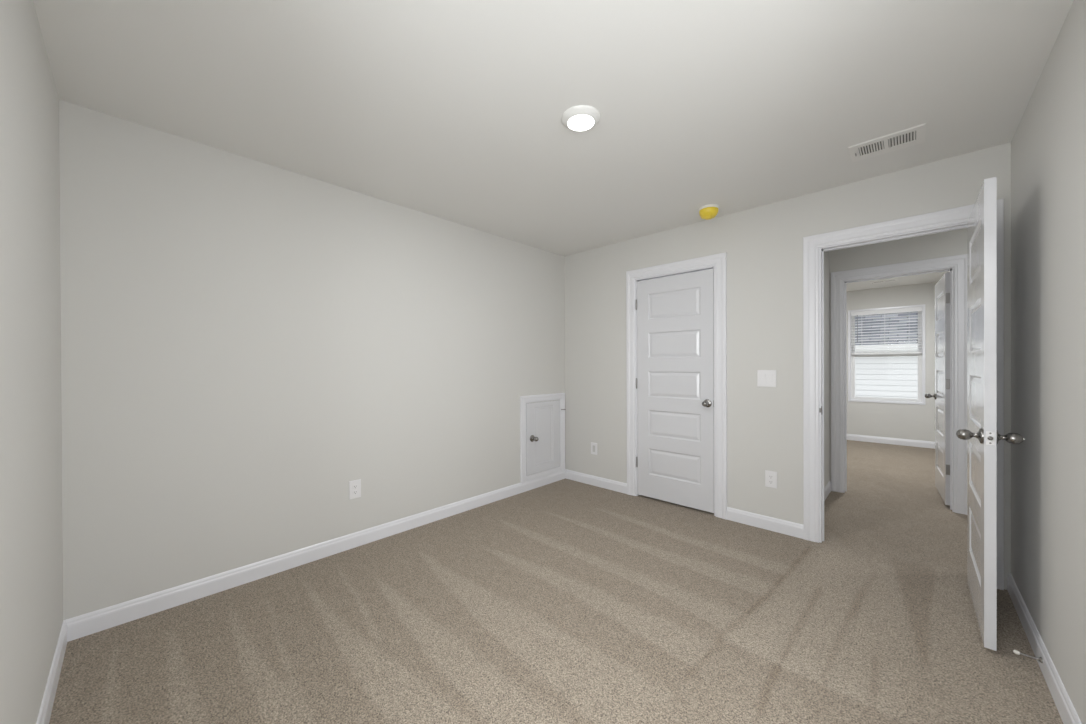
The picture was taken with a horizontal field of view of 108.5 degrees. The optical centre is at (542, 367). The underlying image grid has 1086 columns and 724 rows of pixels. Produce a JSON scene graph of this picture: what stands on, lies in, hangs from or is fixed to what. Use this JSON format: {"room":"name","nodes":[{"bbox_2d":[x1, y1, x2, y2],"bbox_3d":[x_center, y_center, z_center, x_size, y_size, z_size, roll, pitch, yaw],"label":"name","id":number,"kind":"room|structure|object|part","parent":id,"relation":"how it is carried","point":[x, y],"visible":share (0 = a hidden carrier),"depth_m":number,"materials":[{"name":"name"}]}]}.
{"room":"empty bedroom","nodes":[
{"label":"empty bedroom","id":0,"kind":"room"},
{"bbox_2d":[0,0,62,723],"bbox_3d":[-1.061,0.018,0.617,3.406,2.440,0.140,0,0,43],"label":"wall","id":1,"kind":"structure","parent":0,"point":[31,533],"depth_m":1.18,"materials":[{"name":"white paint"}]},
{"bbox_2d":[36,621,66,723],"bbox_3d":[-1.004,1.189,0.676,3.166,0.098,0.012,0,0,43],"label":"baseboard","id":2,"kind":"structure","parent":1,"relation":"attached to","point":[44,715],"depth_m":1.46,"materials":[{"name":"white paint"}]},
{"bbox_2d":[59,99,564,619],"bbox_3d":[-0.961,0.009,3.112,0.120,2.440,3.621,0,0,43],"label":"wall","id":3,"kind":"structure","parent":0,"point":[245,341],"depth_m":2.28,"materials":[{"name":"white paint"}]},
{"bbox_2d":[63,470,564,641],"bbox_3d":[-0.948,1.181,3.029,0.012,0.098,3.506,0,0,43],"label":"baseboard","id":4,"kind":"structure","parent":3,"relation":"attached to","point":[99,620],"depth_m":2.30,"materials":[{"name":"white paint"}]},
{"bbox_2d":[349,479,360,499],"bbox_3d":[-1.283,0.837,2.679,0.008,0.124,0.079,0,0,43],"label":"power outlet","id":5,"kind":"object","parent":3,"relation":"attached to","point":[354,486],"visible":1,"depth_m":2.67,"materials":[{"name":"white plastic"}]},
{"bbox_2d":[520,393,565,482],"bbox_3d":[0.044,0.703,4.019,0.091,0.842,0.658,0,0,43],"label":"access door","id":6,"kind":"structure","parent":3,"relation":"in","point":[542,424],"depth_m":4.02,"materials":[{"name":"white paint"}]},
{"bbox_3d":[-0.073,0.713,3.887,0.080,0.067,0.067,0,0,43],"label":"knob","id":7,"kind":"part","parent":6,"relation":"part of","materials":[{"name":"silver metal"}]},
{"bbox_3d":[0.015,0.715,4.046,0.011,0.716,0.508,0,0,43],"label":"door panel","id":8,"kind":"part","parent":6,"relation":"part of","materials":[{"name":"white paint"}]},
{"bbox_2d":[33,0,1073,290],"bbox_3d":[2.260,-1.284,3.300,4.540,0.120,8.636,0,0,43],"label":"ceiling","id":9,"kind":"structure","parent":0,"point":[451,110],"depth_m":1.71,"materials":[{"name":"white paint"}]},
{"bbox_2d":[561,105,599,131],"bbox_3d":[0.187,-1.198,1.900,0.188,0.027,0.188,0,0,43],"label":"recessed light","id":10,"kind":"object","parent":9,"relation":"in","point":[580,118],"visible":1,"depth_m":1.86,"materials":[{"name":"white"}]},
{"bbox_2d":[699,204,718,219],"bbox_3d":[1.275,-1.178,2.994,0.146,0.082,0.146,0,0,43],"label":"smoke detector","id":11,"kind":"object","parent":9,"relation":"attached to","point":[707,212],"visible":1,"depth_m":2.95,"materials":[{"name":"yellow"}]},
{"bbox_2d":[870,279,898,283],"bbox_3d":[4.943,-1.236,5.652,0.308,0.012,0.178,0,0,43],"label":"ceiling vent","id":12,"kind":"object","parent":9,"relation":"in","point":[891,280],"visible":1,"depth_m":5.64,"materials":[{"name":"white metal"}]},
{"bbox_2d":[848,123,925,161],"bbox_3d":[1.879,-1.212,2.136,0.308,0.012,0.222,0,0,43],"label":"ceiling vent","id":13,"kind":"object","parent":9,"relation":"in","point":[915,135],"visible":1,"depth_m":2.12,"materials":[{"name":"white metal"}]},
{"bbox_2d":[49,440,1062,723],"bbox_3d":[2.270,1.216,3.308,4.540,0.001,8.636,0,0,43],"label":"floor","id":14,"kind":"structure","parent":0,"point":[564,601],"depth_m":1.83,"materials":[{"name":"carpet"}]},
{"bbox_2d":[565,142,1010,589],"bbox_3d":[1.849,-0.001,2.865,4.300,2.440,0.115,0,0,43],"label":"wall","id":15,"kind":"structure","parent":0,"point":[763,245],"depth_m":2.98,"materials":[{"name":"white paint"}]},
{"bbox_2d":[591,442,596,454],"bbox_3d":[0.533,0.841,4.033,0.079,0.120,0.008,0,0,43],"label":"wall plate","id":16,"kind":"object","parent":15,"relation":"attached to","point":[593,445],"visible":1,"depth_m":4.03,"materials":[{"name":"white plastic"}]},
{"bbox_2d":[636,269,713,512],"bbox_3d":[1.133,0.197,3.437,0.711,2.006,0.115,0,0,43],"label":"door","id":17,"kind":"structure","parent":15,"relation":"in","point":[675,378],"depth_m":3.43,"materials":[{"name":"white paint"}]},
{"bbox_3d":[1.344,0.300,3.213,0.067,0.067,0.080,0,0,43],"label":"knob","id":18,"kind":"part","parent":17,"relation":"part of","materials":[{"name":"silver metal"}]},
{"bbox_2d":[626,252,726,519],"bbox_3d":[1.190,0.151,3.491,0.913,2.138,0.152,0,0,43],"label":"door frame","id":19,"kind":"structure","parent":15,"relation":"attached to","point":[718,262],"depth_m":3.20,"materials":[{"name":"white paint"}]},
{"bbox_2d":[565,469,803,538],"bbox_3d":[1.053,1.171,3.539,2.216,0.098,0.012,0,0,43],"label":"baseboard","id":20,"kind":"structure","parent":15,"relation":"attached to","point":[793,529],"depth_m":3.04,"materials":[{"name":"white paint"}]},
{"bbox_2d":[757,370,775,386],"bbox_3d":[1.684,0.085,2.935,0.127,0.127,0.012,0,0,43],"label":"light switch","id":21,"kind":"object","parent":15,"relation":"attached to","point":[765,378],"visible":1,"depth_m":2.94,"materials":[{"name":"white plastic"}]},
{"bbox_2d":[765,470,776,488],"bbox_3d":[1.708,0.838,2.919,0.079,0.124,0.008,0,0,43],"label":"power outlet","id":22,"kind":"object","parent":15,"relation":"attached to","point":[770,476],"visible":1,"depth_m":2.92,"materials":[{"name":"white plastic"}]},
{"bbox_2d":[803,199,1003,589],"bbox_3d":[2.233,0.150,2.503,0.923,2.138,0.152,0,0,43],"label":"door frame","id":23,"kind":"structure","parent":15,"relation":"attached to","point":[814,246],"depth_m":2.71,"materials":[{"name":"white paint"}]},
{"bbox_2d":[956,177,1024,650],"bbox_3d":[2.156,0.198,1.923,0.198,2.010,0.732,0,0,43],"label":"door","id":24,"kind":"structure","parent":15,"relation":"in","point":[981,434],"depth_m":1.68,"materials":[{"name":"white paint"}]},
{"bbox_3d":[1.911,0.303,1.750,0.080,0.067,0.067,0,0,43],"label":"knob","id":25,"kind":"part","parent":24,"relation":"part of","materials":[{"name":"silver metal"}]},
{"bbox_3d":[1.911,0.303,1.667,0.025,0.057,0.001,0,0,43],"label":"latch plate","id":26,"kind":"part","parent":24,"relation":"part of","materials":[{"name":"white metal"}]},
{"bbox_3d":[1.994,0.303,1.671,0.080,0.067,0.067,0,0,43],"label":"knob","id":27,"kind":"part","parent":24,"relation":"part of","materials":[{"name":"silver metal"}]},
{"bbox_2d":[824,251,829,487],"bbox_3d":[2.333,-0.004,3.398,0.100,2.440,1.324,0,0,43],"label":"wall","id":28,"kind":"structure","parent":0,"point":[826,254],"depth_m":3.71,"materials":[{"name":"white paint"}]},
{"bbox_2d":[824,481,830,500],"bbox_3d":[2.378,1.167,3.363,0.012,0.098,1.324,0,0,43],"label":"baseboard","id":29,"kind":"structure","parent":28,"relation":"attached to","point":[827,489],"depth_m":3.67,"materials":[{"name":"white paint"}]},
{"bbox_2d":[847,282,936,441],"bbox_3d":[4.931,-0.025,6.616,2.916,2.440,0.140,0,0,43],"label":"wall","id":30,"kind":"structure","parent":0,"point":[890,420],"depth_m":6.00,"materials":[{"name":"white paint"}]},
{"bbox_2d":[848,304,924,404],"bbox_3d":[5.402,-0.186,6.162,0.909,1.494,0.149,0,0,43],"label":"window","id":31,"kind":"structure","parent":30,"relation":"in","point":[921,356],"depth_m":6.10,"materials":[{"name":"white paint"}]},
{"bbox_2d":[851,307,921,354],"bbox_3d":[5.372,-0.552,6.130,0.839,0.692,0.066,0,0,43],"label":"window blind","id":32,"kind":"object","parent":31,"relation":"attached to","point":[915,309],"visible":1,"depth_m":6.10,"materials":[{"name":"white plastic"}]},
{"bbox_3d":[5.377,-0.218,6.135,0.839,0.024,0.050,0,0,43],"label":"rail","id":33,"kind":"part","parent":32,"relation":"part of","materials":[{"name":"white plastic"}]},
{"bbox_3d":[5.433,-0.524,6.194,0.805,0.713,0.028,0,0,43],"label":"sash","id":34,"kind":"part","parent":31,"relation":"part of","materials":[{"name":"white plastic"}]},
{"bbox_3d":[5.415,0.153,6.175,0.805,0.713,0.028,0,0,43],"label":"sash","id":35,"kind":"part","parent":31,"relation":"part of","materials":[{"name":"white plastic"}]},
{"bbox_2d":[847,434,934,448],"bbox_3d":[4.883,1.146,6.564,2.716,0.098,0.012,0,0,43],"label":"baseboard","id":36,"kind":"structure","parent":30,"relation":"attached to","point":[896,441],"depth_m":6.05,"materials":[{"name":"white paint"}]},
{"bbox_2d":[829,228,966,480],"bbox_3d":[2.966,-0.008,3.789,3.950,2.440,0.115,0,0,43],"label":"wall","id":37,"kind":"structure","parent":0,"point":[950,243],"depth_m":3.51,"materials":[{"name":"white paint"}]},
{"bbox_2d":[831,254,966,514],"bbox_3d":[3.210,0.143,3.559,0.923,2.138,0.152,0,0,43],"label":"door frame","id":38,"kind":"structure","parent":37,"relation":"attached to","point":[957,265],"depth_m":3.41,"materials":[{"name":"white paint"}]},
{"bbox_2d":[925,272,949,504],"bbox_3d":[3.729,0.186,3.642,0.194,2.010,0.723,0,0,40],"label":"door","id":39,"kind":"structure","parent":37,"relation":"in","point":[941,395],"depth_m":3.52,"materials":[{"name":"white paint"}]},
{"bbox_3d":[3.880,0.288,3.910,0.080,0.067,0.067,0,0,40],"label":"knob","id":40,"kind":"part","parent":39,"relation":"part of","materials":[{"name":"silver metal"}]},
{"bbox_2d":[1011,0,1085,723],"bbox_3d":[1.393,0.008,0.804,0.140,2.440,3.506,0,0,43],"label":"wall","id":41,"kind":"structure","parent":0,"point":[1048,144],"depth_m":1.50,"materials":[{"name":"white paint"}]},
{"bbox_2d":[1013,650,1042,662],"bbox_3d":[1.972,1.173,1.589,0.074,0.022,0.022,0,0,43],"label":"door stop","id":42,"kind":"object","parent":41,"relation":"attached to","point":[1040,659],"visible":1,"depth_m":1.59,"materials":[{"name":"silver metal"}]},
{"bbox_3d":[1.977,1.173,1.585,0.062,0.022,0.022,0,0,43],"label":"rod","id":43,"kind":"part","parent":42,"relation":"part of","materials":[{"name":"silver metal"}]},
{"bbox_2d":[1007,573,1081,723],"bbox_3d":[1.342,1.179,0.860,0.012,0.098,3.506,0,0,43],"label":"baseboard","id":44,"kind":"structure","parent":41,"relation":"attached to","point":[1068,714],"depth_m":1.55,"materials":[{"name":"white paint"}]},
{"label":"outside","id":45,"kind":"structure","parent":0,"visible":0},
{"bbox_3d":[9.007,4.265,10.636,32.000,0.200,10.800,0,0,43],"label":"ground","id":46,"kind":"structure","parent":45,"visible":0},
{"bbox_2d":[855,311,917,398],"bbox_3d":[8.829,0.385,9.724,15.800,7.568,4.351,0,0,43],"label":"house","id":47,"kind":"structure","parent":46,"relation":"on","point":[894,376],"depth_m":8.49,"materials":[{"name":"white"}]}
]}

